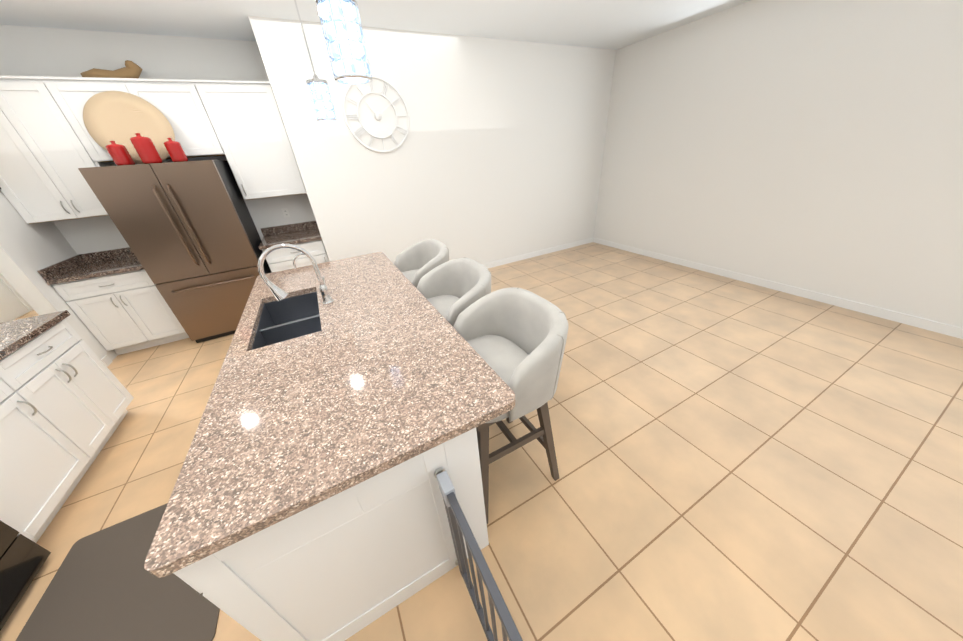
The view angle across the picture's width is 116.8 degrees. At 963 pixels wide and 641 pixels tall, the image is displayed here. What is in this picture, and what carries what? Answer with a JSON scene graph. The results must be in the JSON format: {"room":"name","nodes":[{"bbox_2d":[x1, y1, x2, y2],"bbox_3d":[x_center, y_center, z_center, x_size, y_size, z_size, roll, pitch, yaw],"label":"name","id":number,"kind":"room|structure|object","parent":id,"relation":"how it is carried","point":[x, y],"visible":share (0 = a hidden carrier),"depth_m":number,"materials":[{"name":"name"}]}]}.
{"room":"kitchen","nodes":[
{"label":"kitchen","id":0,"kind":"room"},
{"bbox_2d":[0,273,33,322],"bbox_3d":[-6.895,-1.000,3.722,0.095,2.340,0.980,-18,32,-23],"label":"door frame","id":1,"kind":"structure","parent":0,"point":[14,304],"depth_m":4.37,"materials":[{"name":"white wood"}]},
{"bbox_2d":[0,0,750,49],"bbox_3d":[-0.868,-1.851,0.908,9.240,0.060,11.720,-18,32,-23],"label":"ceiling","id":2,"kind":"structure","parent":0,"point":[611,24],"depth_m":2.85,"materials":[{"name":"white paint"}]},
{"bbox_2d":[294,0,336,121],"bbox_3d":[-1.009,-1.678,1.644,0.124,0.947,0.124,-18,32,-23],"label":"pendant light","id":3,"kind":"object","parent":2,"relation":"hanging from","point":[320,96],"visible":1,"depth_m":1.79,"materials":[{"name":"glass"},{"name":"metal"}]},
{"bbox_2d":[315,0,371,84],"bbox_3d":[-0.461,-1.218,0.764,0.124,0.947,0.124,-18,32,-23],"label":"pendant light","id":4,"kind":"object","parent":2,"relation":"hanging from","point":[342,29],"visible":1,"depth_m":0.92,"materials":[{"name":"glass"},{"name":"metal"}]},
{"bbox_2d":[0,242,962,640],"bbox_3d":[-0.674,0.688,2.357,9.240,0.060,11.720,-18,32,-23],"label":"floor","id":5,"kind":"structure","parent":0,"point":[738,460],"depth_m":1.73,"materials":[{"name":"tile"}]},
{"bbox_2d":[0,521,50,630],"bbox_3d":[-2.335,0.958,0.837,0.702,1.195,0.792,-18,32,-23],"label":"range oven","id":6,"kind":"object","parent":5,"relation":"on","point":[23,559],"visible":1,"depth_m":1.39,"materials":[{"name":"black"}]},
{"bbox_2d":[0,310,133,542],"bbox_3d":[-2.360,1.064,0.835,0.652,1.015,3.397,-18,32,-23],"label":"base cabinet","id":7,"kind":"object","parent":5,"relation":"on","point":[66,397],"depth_m":1.79,"materials":[{"name":"white wood"}]},
{"bbox_2d":[16,503,219,640],"bbox_3d":[-1.652,1.262,1.413,0.770,0.008,0.870,-18,32,-23],"label":"mat","id":8,"kind":"object","parent":5,"relation":"on","point":[105,585],"visible":0.58,"depth_m":1.36,"materials":[{"name":"brown"}]},
{"bbox_2d":[78,160,271,342],"bbox_3d":[-3.071,-0.764,3.351,0.912,1.792,0.806,-18,32,-23],"label":"fridge","id":9,"kind":"object","parent":5,"relation":"on","point":[188,231],"visible":0.92,"depth_m":2.97,"materials":[{"name":"brown"}]},
{"bbox_2d":[105,141,134,165],"bbox_3d":[-3.257,-1.503,2.662,0.127,0.195,0.127,-24,35,-30],"label":"decorative canister","id":10,"kind":"object","parent":9,"relation":"on","point":[119,153],"depth_m":2.63,"materials":[{"name":"red ceramic"}]},
{"bbox_2d":[83,91,174,163],"bbox_3d":[-3.246,-1.777,2.745,0.590,0.581,0.120,-18,32,-23],"label":"plate","id":11,"kind":"object","parent":9,"relation":"on","point":[120,117],"visible":0.75,"depth_m":2.72,"materials":[{"name":"ceramic"}]},
{"bbox_2d":[130,133,162,163],"bbox_3d":[-3.046,-1.559,2.684,0.140,0.240,0.140,-24,35,-30],"label":"decorative canister","id":12,"kind":"object","parent":9,"relation":"on","point":[146,150],"depth_m":2.65,"materials":[{"name":"red ceramic"}]},
{"bbox_2d":[163,138,187,161],"bbox_3d":[-2.897,-1.612,2.799,0.119,0.200,0.119,-24,35,-30],"label":"decorative canister","id":13,"kind":"object","parent":9,"relation":"on","point":[175,150],"depth_m":2.77,"materials":[{"name":"red ceramic"}]},
{"bbox_2d":[38,221,328,354],"bbox_3d":[-3.124,-0.472,3.632,2.344,1.015,0.652,-18,32,-23],"label":"base cabinet","id":14,"kind":"object","parent":5,"relation":"on","point":[116,302],"visible":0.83,"depth_m":3.14,"materials":[{"name":"painted wood"},{"name":"brushed nickel"}]},
{"bbox_2d":[144,252,515,640],"bbox_3d":[-0.836,0.347,1.990,1.030,0.915,2.327,-18,32,-23],"label":"kitchen island","id":15,"kind":"object","parent":5,"relation":"on","point":[306,502],"depth_m":1.05,"materials":[{"name":"white"}]},
{"bbox_2d":[258,244,333,304],"bbox_3d":[-1.100,-0.254,1.745,0.314,0.402,0.097,-23,34,-29],"label":"faucet","id":16,"kind":"object","parent":15,"relation":"on","point":[278,293],"visible":1,"depth_m":1.71,"materials":[{"name":"silver metal"}]},
{"bbox_2d":[293,253,323,276],"bbox_3d":[-1.155,-0.320,1.991,0.147,0.281,0.060,-18,32,-23],"label":"filter faucet","id":17,"kind":"object","parent":15,"relation":"on","point":[294,259],"visible":0.33,"depth_m":1.91,"materials":[{"name":"silver metal"}]},
{"bbox_2d":[393,239,448,287],"bbox_3d":[-0.538,-0.116,2.610,0.551,1.065,0.590,-18,32,-23],"label":"stool","id":18,"kind":"object","parent":5,"relation":"on","point":[415,263],"visible":0.38,"depth_m":2.58,"materials":[{"name":"fabric"}]},
{"bbox_2d":[417,257,490,325],"bbox_3d":[-0.219,0.158,2.087,0.551,1.065,0.590,-18,32,-23],"label":"stool","id":19,"kind":"object","parent":5,"relation":"on","point":[451,290],"visible":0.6,"depth_m":2.04,"materials":[{"name":"fabric"}]},
{"bbox_2d":[434,468,522,640],"bbox_3d":[0.218,1.113,0.639,0.040,0.784,1.456,-18,32,-23],"label":"baby gate","id":20,"kind":"object","parent":5,"relation":"on","point":[460,528],"visible":0.98,"depth_m":0.94,"materials":[{"name":"grey metal"}]},
{"bbox_2d":[453,287,567,523],"bbox_3d":[0.090,0.423,1.581,0.551,1.065,0.590,-18,32,-23],"label":"stool","id":21,"kind":"object","parent":5,"relation":"on","point":[515,338],"visible":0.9,"depth_m":1.45,"materials":[{"name":"fabric"}]},
{"bbox_2d":[0,0,962,360],"bbox_3d":[-0.771,-0.582,1.633,9.240,2.870,11.720,-18,32,-23],"label":"wall","id":22,"kind":"structure","parent":0,"point":[812,144],"depth_m":3.32,"materials":[{"name":"white paint"}]},
{"bbox_2d":[0,75,306,223],"bbox_3d":[-3.285,-1.760,3.039,2.343,1.091,0.372,-18,32,-23],"label":"upper cabinet","id":23,"kind":"object","parent":22,"relation":"attached to","point":[49,146],"visible":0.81,"depth_m":2.79,"materials":[{"name":"white wood"}]},
{"bbox_2d":[80,60,141,77],"bbox_3d":[-3.395,-2.297,2.726,0.433,0.161,0.129,-18,32,-23],"label":"driftwood","id":24,"kind":"object","parent":23,"relation":"on","point":[131,69],"visible":0.71,"depth_m":2.72,"materials":[{"name":"brown wood"}]},
{"bbox_2d":[281,208,289,217],"bbox_3d":[-2.570,-1.415,3.890,0.070,0.114,0.008,-18,32,-23],"label":"outlet","id":25,"kind":"object","parent":22,"relation":"attached to","point":[285,211],"visible":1,"depth_m":3.89,"materials":[{"name":"white plastic"}]},
{"bbox_2d":[343,75,409,152],"bbox_3d":[-1.173,-2.320,3.358,0.730,0.730,0.022,-18,32,-23],"label":"wall clock","id":26,"kind":"object","parent":22,"relation":"attached to","point":[377,115],"visible":0.96,"depth_m":3.35,"materials":[{"name":"white metal"}]},
{"bbox_2d":[482,237,593,268],"bbox_3d":[0.138,-0.914,4.906,4.633,0.090,0.013,-18,32,-23],"label":"baseboard","id":27,"kind":"structure","parent":22,"relation":"attached to","point":[549,250],"depth_m":5.27,"materials":[{"name":"white"}]},
{"bbox_2d":[593,238,962,338],"bbox_3d":[4.089,0.046,2.694,0.013,0.090,8.000,-18,32,-23],"label":"baseboard","id":28,"kind":"structure","parent":22,"relation":"attached to","point":[899,317],"depth_m":3.31,"materials":[{"name":"white"}]}
]}

